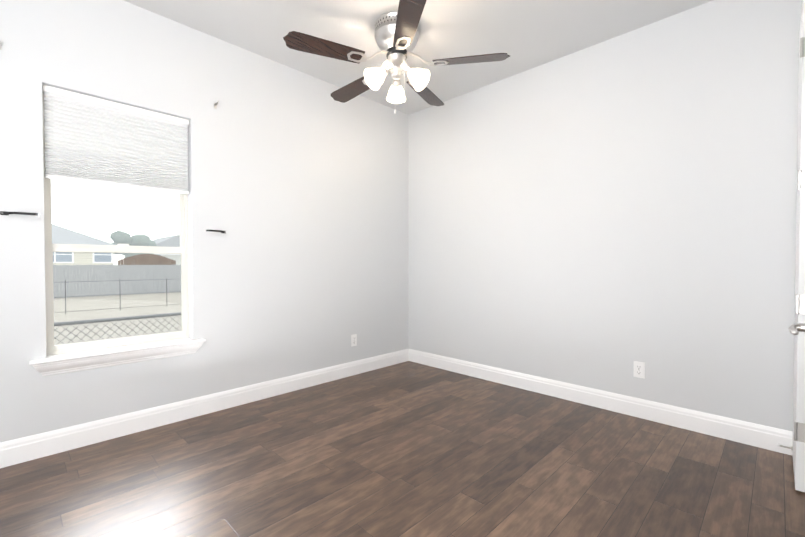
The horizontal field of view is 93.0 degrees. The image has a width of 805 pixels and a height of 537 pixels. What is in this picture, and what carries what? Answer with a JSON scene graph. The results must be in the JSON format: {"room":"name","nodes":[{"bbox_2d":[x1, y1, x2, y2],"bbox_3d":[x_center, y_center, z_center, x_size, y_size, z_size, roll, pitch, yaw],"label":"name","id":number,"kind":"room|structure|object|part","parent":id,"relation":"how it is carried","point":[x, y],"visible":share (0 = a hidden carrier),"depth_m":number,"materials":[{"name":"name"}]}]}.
{"room":"empty bedroom","nodes":[
{"label":"empty bedroom","id":0,"kind":"room"},
{"bbox_2d":[0,0,408,442],"bbox_3d":[-1.532,-0.323,2.758,0.160,2.740,4.400,1,1,45],"label":"wall","id":1,"kind":"structure","parent":0,"point":[298,187],"depth_m":2.85,"materials":[{"name":"white paint"}]},
{"bbox_2d":[0,211,38,215],"bbox_3d":[-2.061,-0.299,2.059,0.068,0.020,0.149,1,1,45],"label":"curtain rod","id":2,"kind":"object","parent":1,"relation":"attached to","point":[8,213],"visible":0.98,"depth_m":2.04,"materials":[{"name":"black metal"}]},
{"bbox_2d":[42,93,188,355],"bbox_3d":[-1.818,-0.278,2.488,0.123,1.553,0.760,1,1,45],"label":"window","id":3,"kind":"structure","parent":1,"relation":"in","point":[185,220],"depth_m":2.44,"materials":[{"name":"white plastic"}]},
{"bbox_3d":[-1.850,-0.573,2.515,0.022,0.931,0.728,1,1,45],"label":"window sash","id":4,"kind":"part","parent":3,"relation":"part of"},
{"bbox_2d":[42,85,188,124],"bbox_3d":[-1.789,-1.034,2.448,0.050,0.036,0.754,1,1,45],"label":"blind headrail","id":5,"kind":"object","parent":3,"relation":"attached to","point":[63,92],"visible":0.77,"depth_m":2.38,"materials":[{"name":"white plastic"}]},
{"bbox_2d":[44,91,188,190],"bbox_3d":[-1.789,-0.782,2.452,0.038,0.467,0.742,1,1,45],"label":"window shade","id":6,"kind":"object","parent":5,"relation":"hanging from","point":[89,140],"visible":0.92,"depth_m":2.40,"materials":[{"name":"white fabric"}]},
{"bbox_3d":[-1.850,-0.583,2.515,0.004,0.870,0.686,1,1,45],"label":"glass","id":7,"kind":"part","parent":3,"relation":"part of","materials":[{"name":"clear glass"}]},
{"bbox_3d":[-1.824,0.158,2.501,0.033,0.650,0.734,1,1,45],"label":"window sash","id":8,"kind":"part","parent":3,"relation":"part of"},
{"bbox_3d":[-1.789,-0.540,2.456,0.042,0.018,0.746,1,1,45],"label":"window blind bottom rail","id":9,"kind":"part","parent":3,"relation":"part of","materials":[{"name":"white"}]},
{"bbox_3d":[-1.827,0.170,2.505,0.004,0.558,0.682,1,1,45],"label":"glass","id":10,"kind":"part","parent":3,"relation":"part of","materials":[{"name":"clear glass"}]},
{"bbox_2d":[29,338,205,375],"bbox_3d":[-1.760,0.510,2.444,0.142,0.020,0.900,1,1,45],"label":"window sill","id":11,"kind":"structure","parent":1,"relation":"attached to","point":[100,352],"depth_m":2.36,"materials":[{"name":"white wood"}]},
{"bbox_2d":[0,349,407,467],"bbox_3d":[-1.470,0.981,2.717,0.014,0.133,4.400,1,1,45],"label":"baseboard","id":12,"kind":"structure","parent":1,"relation":"attached to","point":[25,449],"depth_m":2.59,"materials":[{"name":"white wood"}]},
{"bbox_2d":[206,230,225,232],"bbox_3d":[-1.352,-0.277,2.780,0.068,0.020,0.149,1,1,45],"label":"curtain rod","id":13,"kind":"object","parent":1,"relation":"attached to","point":[221,231],"visible":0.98,"depth_m":2.75,"materials":[{"name":"black metal"}]},
{"bbox_2d":[351,334,356,346],"bbox_3d":[-0.474,0.694,3.730,0.007,0.114,0.070,1,1,45],"label":"outlet","id":14,"kind":"object","parent":1,"relation":"attached to","point":[354,340],"visible":1,"depth_m":3.73,"materials":[{"name":"white plastic"}]},
{"bbox_2d":[0,361,804,536],"bbox_3d":[0.042,1.121,1.231,4.579,0.100,4.720,1,1,45],"label":"floor","id":15,"kind":"structure","parent":0,"point":[408,449],"depth_m":1.97,"materials":[{"name":"brown wood"}]},
{"bbox_2d":[123,0,712,114],"bbox_3d":[0.042,-1.719,1.186,4.579,0.100,4.720,1,1,45],"label":"ceiling","id":16,"kind":"structure","parent":0,"point":[525,35],"depth_m":2.69,"materials":[{"name":"white paint"}]},
{"bbox_2d":[283,0,509,113],"bbox_3d":[-0.081,-1.378,2.710,1.403,0.628,1.455,1,1,45],"label":"ceiling fan","id":17,"kind":"object","parent":16,"relation":"hanging from","point":[396,36],"visible":1,"depth_m":2.56,"materials":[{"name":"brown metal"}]},
{"bbox_3d":[-0.490,-1.411,2.442,0.274,0.034,0.500,1,1,45],"label":"blade","id":18,"kind":"part","parent":17,"relation":"part of","materials":[{"name":"brown wood"}]},
{"bbox_3d":[-0.392,-1.420,3.030,0.511,0.034,0.146,1,1,45],"label":"blade","id":19,"kind":"part","parent":17,"relation":"part of","materials":[{"name":"brown wood"}]},
{"bbox_3d":[-0.185,-1.292,2.579,0.146,0.152,0.154,1,1,45],"label":"lamp shade","id":20,"kind":"part","parent":17,"relation":"part of","materials":[{"name":"white glass"}]},
{"bbox_3d":[-0.114,-1.347,2.623,0.068,0.065,0.105,1,1,45],"label":"lamp arm","id":21,"kind":"part","parent":17,"relation":"part of"},
{"bbox_3d":[-0.045,-1.296,2.840,0.149,0.152,0.148,1,1,45],"label":"lamp shade","id":22,"kind":"part","parent":17,"relation":"part of","materials":[{"name":"white glass"}]},
{"bbox_3d":[-0.042,-1.349,2.750,0.094,0.065,0.092,1,1,45],"label":"lamp arm","id":23,"kind":"part","parent":17,"relation":"part of"},
{"bbox_3d":[0.039,-1.347,2.629,0.105,0.065,0.068,1,1,45],"label":"lamp arm","id":24,"kind":"part","parent":17,"relation":"part of"},
{"bbox_3d":[0.031,-1.406,2.171,0.452,0.034,0.382,1,1,45],"label":"blade","id":25,"kind":"part","parent":17,"relation":"part of","materials":[{"name":"brown wood"}]},
{"bbox_3d":[0.113,-1.292,2.591,0.153,0.152,0.144,1,1,45],"label":"lamp shade","id":26,"kind":"part","parent":17,"relation":"part of","materials":[{"name":"white glass"}]},
{"bbox_3d":[0.194,-1.421,3.106,0.255,0.034,0.505,1,1,45],"label":"blade","id":27,"kind":"part","parent":17,"relation":"part of","materials":[{"name":"brown wood"}]},
{"bbox_3d":[0.448,-1.413,2.576,0.461,0.034,0.367,1,1,45],"label":"blade","id":28,"kind":"part","parent":17,"relation":"part of","materials":[{"name":"brown wood"}]},
{"bbox_2d":[409,0,801,431],"bbox_3d":[1.214,-0.331,3.254,3.379,2.740,0.160,1,1,45],"label":"wall","id":29,"kind":"structure","parent":0,"point":[604,215],"depth_m":2.73,"materials":[{"name":"white paint"}]},
{"bbox_2d":[408,349,792,455],"bbox_3d":[1.164,0.973,3.202,3.030,0.133,0.014,1,1,45],"label":"baseboard","id":30,"kind":"structure","parent":29,"relation":"attached to","point":[757,435],"depth_m":2.73,"materials":[{"name":"white wood"}]},
{"bbox_2d":[633,361,644,377],"bbox_3d":[1.673,0.710,2.701,0.070,0.114,0.007,1,1,45],"label":"outlet","id":31,"kind":"object","parent":29,"relation":"attached to","point":[639,370],"visible":1,"depth_m":2.70,"materials":[{"name":"white plastic"}]},
{"bbox_3d":[0.762,-0.288,0.501,0.160,2.740,4.720,1,1,45],"label":"wall","id":32,"kind":"structure","parent":0,"visible":0},
{"bbox_2d":[792,0,804,491],"bbox_3d":[2.043,-0.127,1.958,0.042,2.348,0.489,1,1,45],"label":"door leaf","id":33,"kind":"structure","parent":32,"relation":"in","point":[798,452],"depth_m":1.80,"materials":[{"name":"white paint"}]},
{"bbox_2d":[788,323,804,334],"bbox_3d":[1.447,0.215,1.368,0.092,0.066,0.160,1,1,45],"label":"door lever","id":34,"kind":"object","parent":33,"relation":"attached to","point":[795,329],"visible":1,"depth_m":1.39,"materials":[{"name":"silver metal"}]},
{"bbox_3d":[1.875,-0.133,1.789,0.039,1.893,0.011,1,1,45],"label":"door hinges","id":35,"kind":"part","parent":33,"relation":"part of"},
{"label":"outside","id":36,"kind":"structure","parent":0,"visible":0},
{"bbox_2d":[47,289,180,355],"bbox_3d":[-50.006,0.981,67.600,159.820,0.300,200.000,1,1,45],"label":"ground","id":37,"kind":"structure","parent":36,"point":[126,300],"depth_m":14.39,"materials":[{"name":"beige concrete"}]},
{"bbox_2d":[53,252,113,289],"bbox_3d":[-29.403,-0.181,28.505,10.000,3.250,11.200,1,1,45],"label":"wall","id":38,"kind":"structure","parent":37,"relation":"on","point":[79,256],"depth_m":27.72,"materials":[{"name":"beige paint"}]},
{"bbox_2d":[53,252,73,262],"bbox_3d":[-24.207,-1.052,26.604,0.046,1.250,2.000,1,1,45],"label":"window","id":39,"kind":"structure","parent":38,"relation":"attached to","point":[58,257],"depth_m":26.92,"materials":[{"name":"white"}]},
{"bbox_2d":[52,224,113,244],"bbox_3d":[-29.403,-2.971,28.461,10.900,2.570,12.100,1,1,45],"label":"house roof","id":40,"kind":"structure","parent":38,"relation":"on","point":[85,239],"depth_m":28.12,"materials":[{"name":"grey"}]},
{"bbox_2d":[92,253,112,262],"bbox_3d":[-22.348,-1.081,28.493,0.046,1.250,1.200,1,1,45],"label":"window","id":41,"kind":"structure","parent":38,"relation":"attached to","point":[102,258],"depth_m":28.48,"materials":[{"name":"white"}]},
{"bbox_2d":[53,278,180,314],"bbox_3d":[-9.536,0.988,17.059,0.028,1.270,31.272,1,1,45],"label":"wire fence","id":42,"kind":"object","parent":37,"relation":"on","point":[119,280],"depth_m":15.18,"materials":[{"name":"grey metal"}]},
{"bbox_2d":[53,254,180,297],"bbox_3d":[-15.372,0.247,25.112,1.230,2.499,40.037,1,1,45],"label":"fence","id":43,"kind":"object","parent":37,"relation":"on","point":[150,262],"depth_m":22.88,"materials":[{"name":"grey wood"}]},
{"bbox_2d":[54,312,181,343],"bbox_3d":[-3.263,1.185,4.759,0.048,1.260,6.438,1,1,45],"label":"chain link","id":44,"kind":"object","parent":37,"relation":"on","point":[61,324],"depth_m":4.56,"materials":[{"name":"grey metal"}]},
{"bbox_2d":[110,231,156,261],"bbox_3d":[-25.725,-1.125,36.468,3.435,4.903,3.867,1,1,45],"label":"tree","id":45,"kind":"object","parent":37,"relation":"on","point":[122,240],"depth_m":35.35,"materials":[{"name":"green plant"}]},
{"bbox_2d":[124,255,180,264],"bbox_3d":[-27.483,-1.310,44.698,8.000,5.000,7.000,1,1,45],"label":"wall","id":46,"kind":"structure","parent":37,"relation":"on","point":[177,259],"depth_m":41.80,"materials":[{"name":"white paint"}]},
{"bbox_2d":[153,235,179,246],"bbox_3d":[-27.483,-2.800,44.674,8.900,2.020,7.900,1,1,45],"label":"house roof","id":47,"kind":"structure","parent":46,"relation":"on","point":[169,242],"depth_m":41.24,"materials":[{"name":"grey"}]}
]}

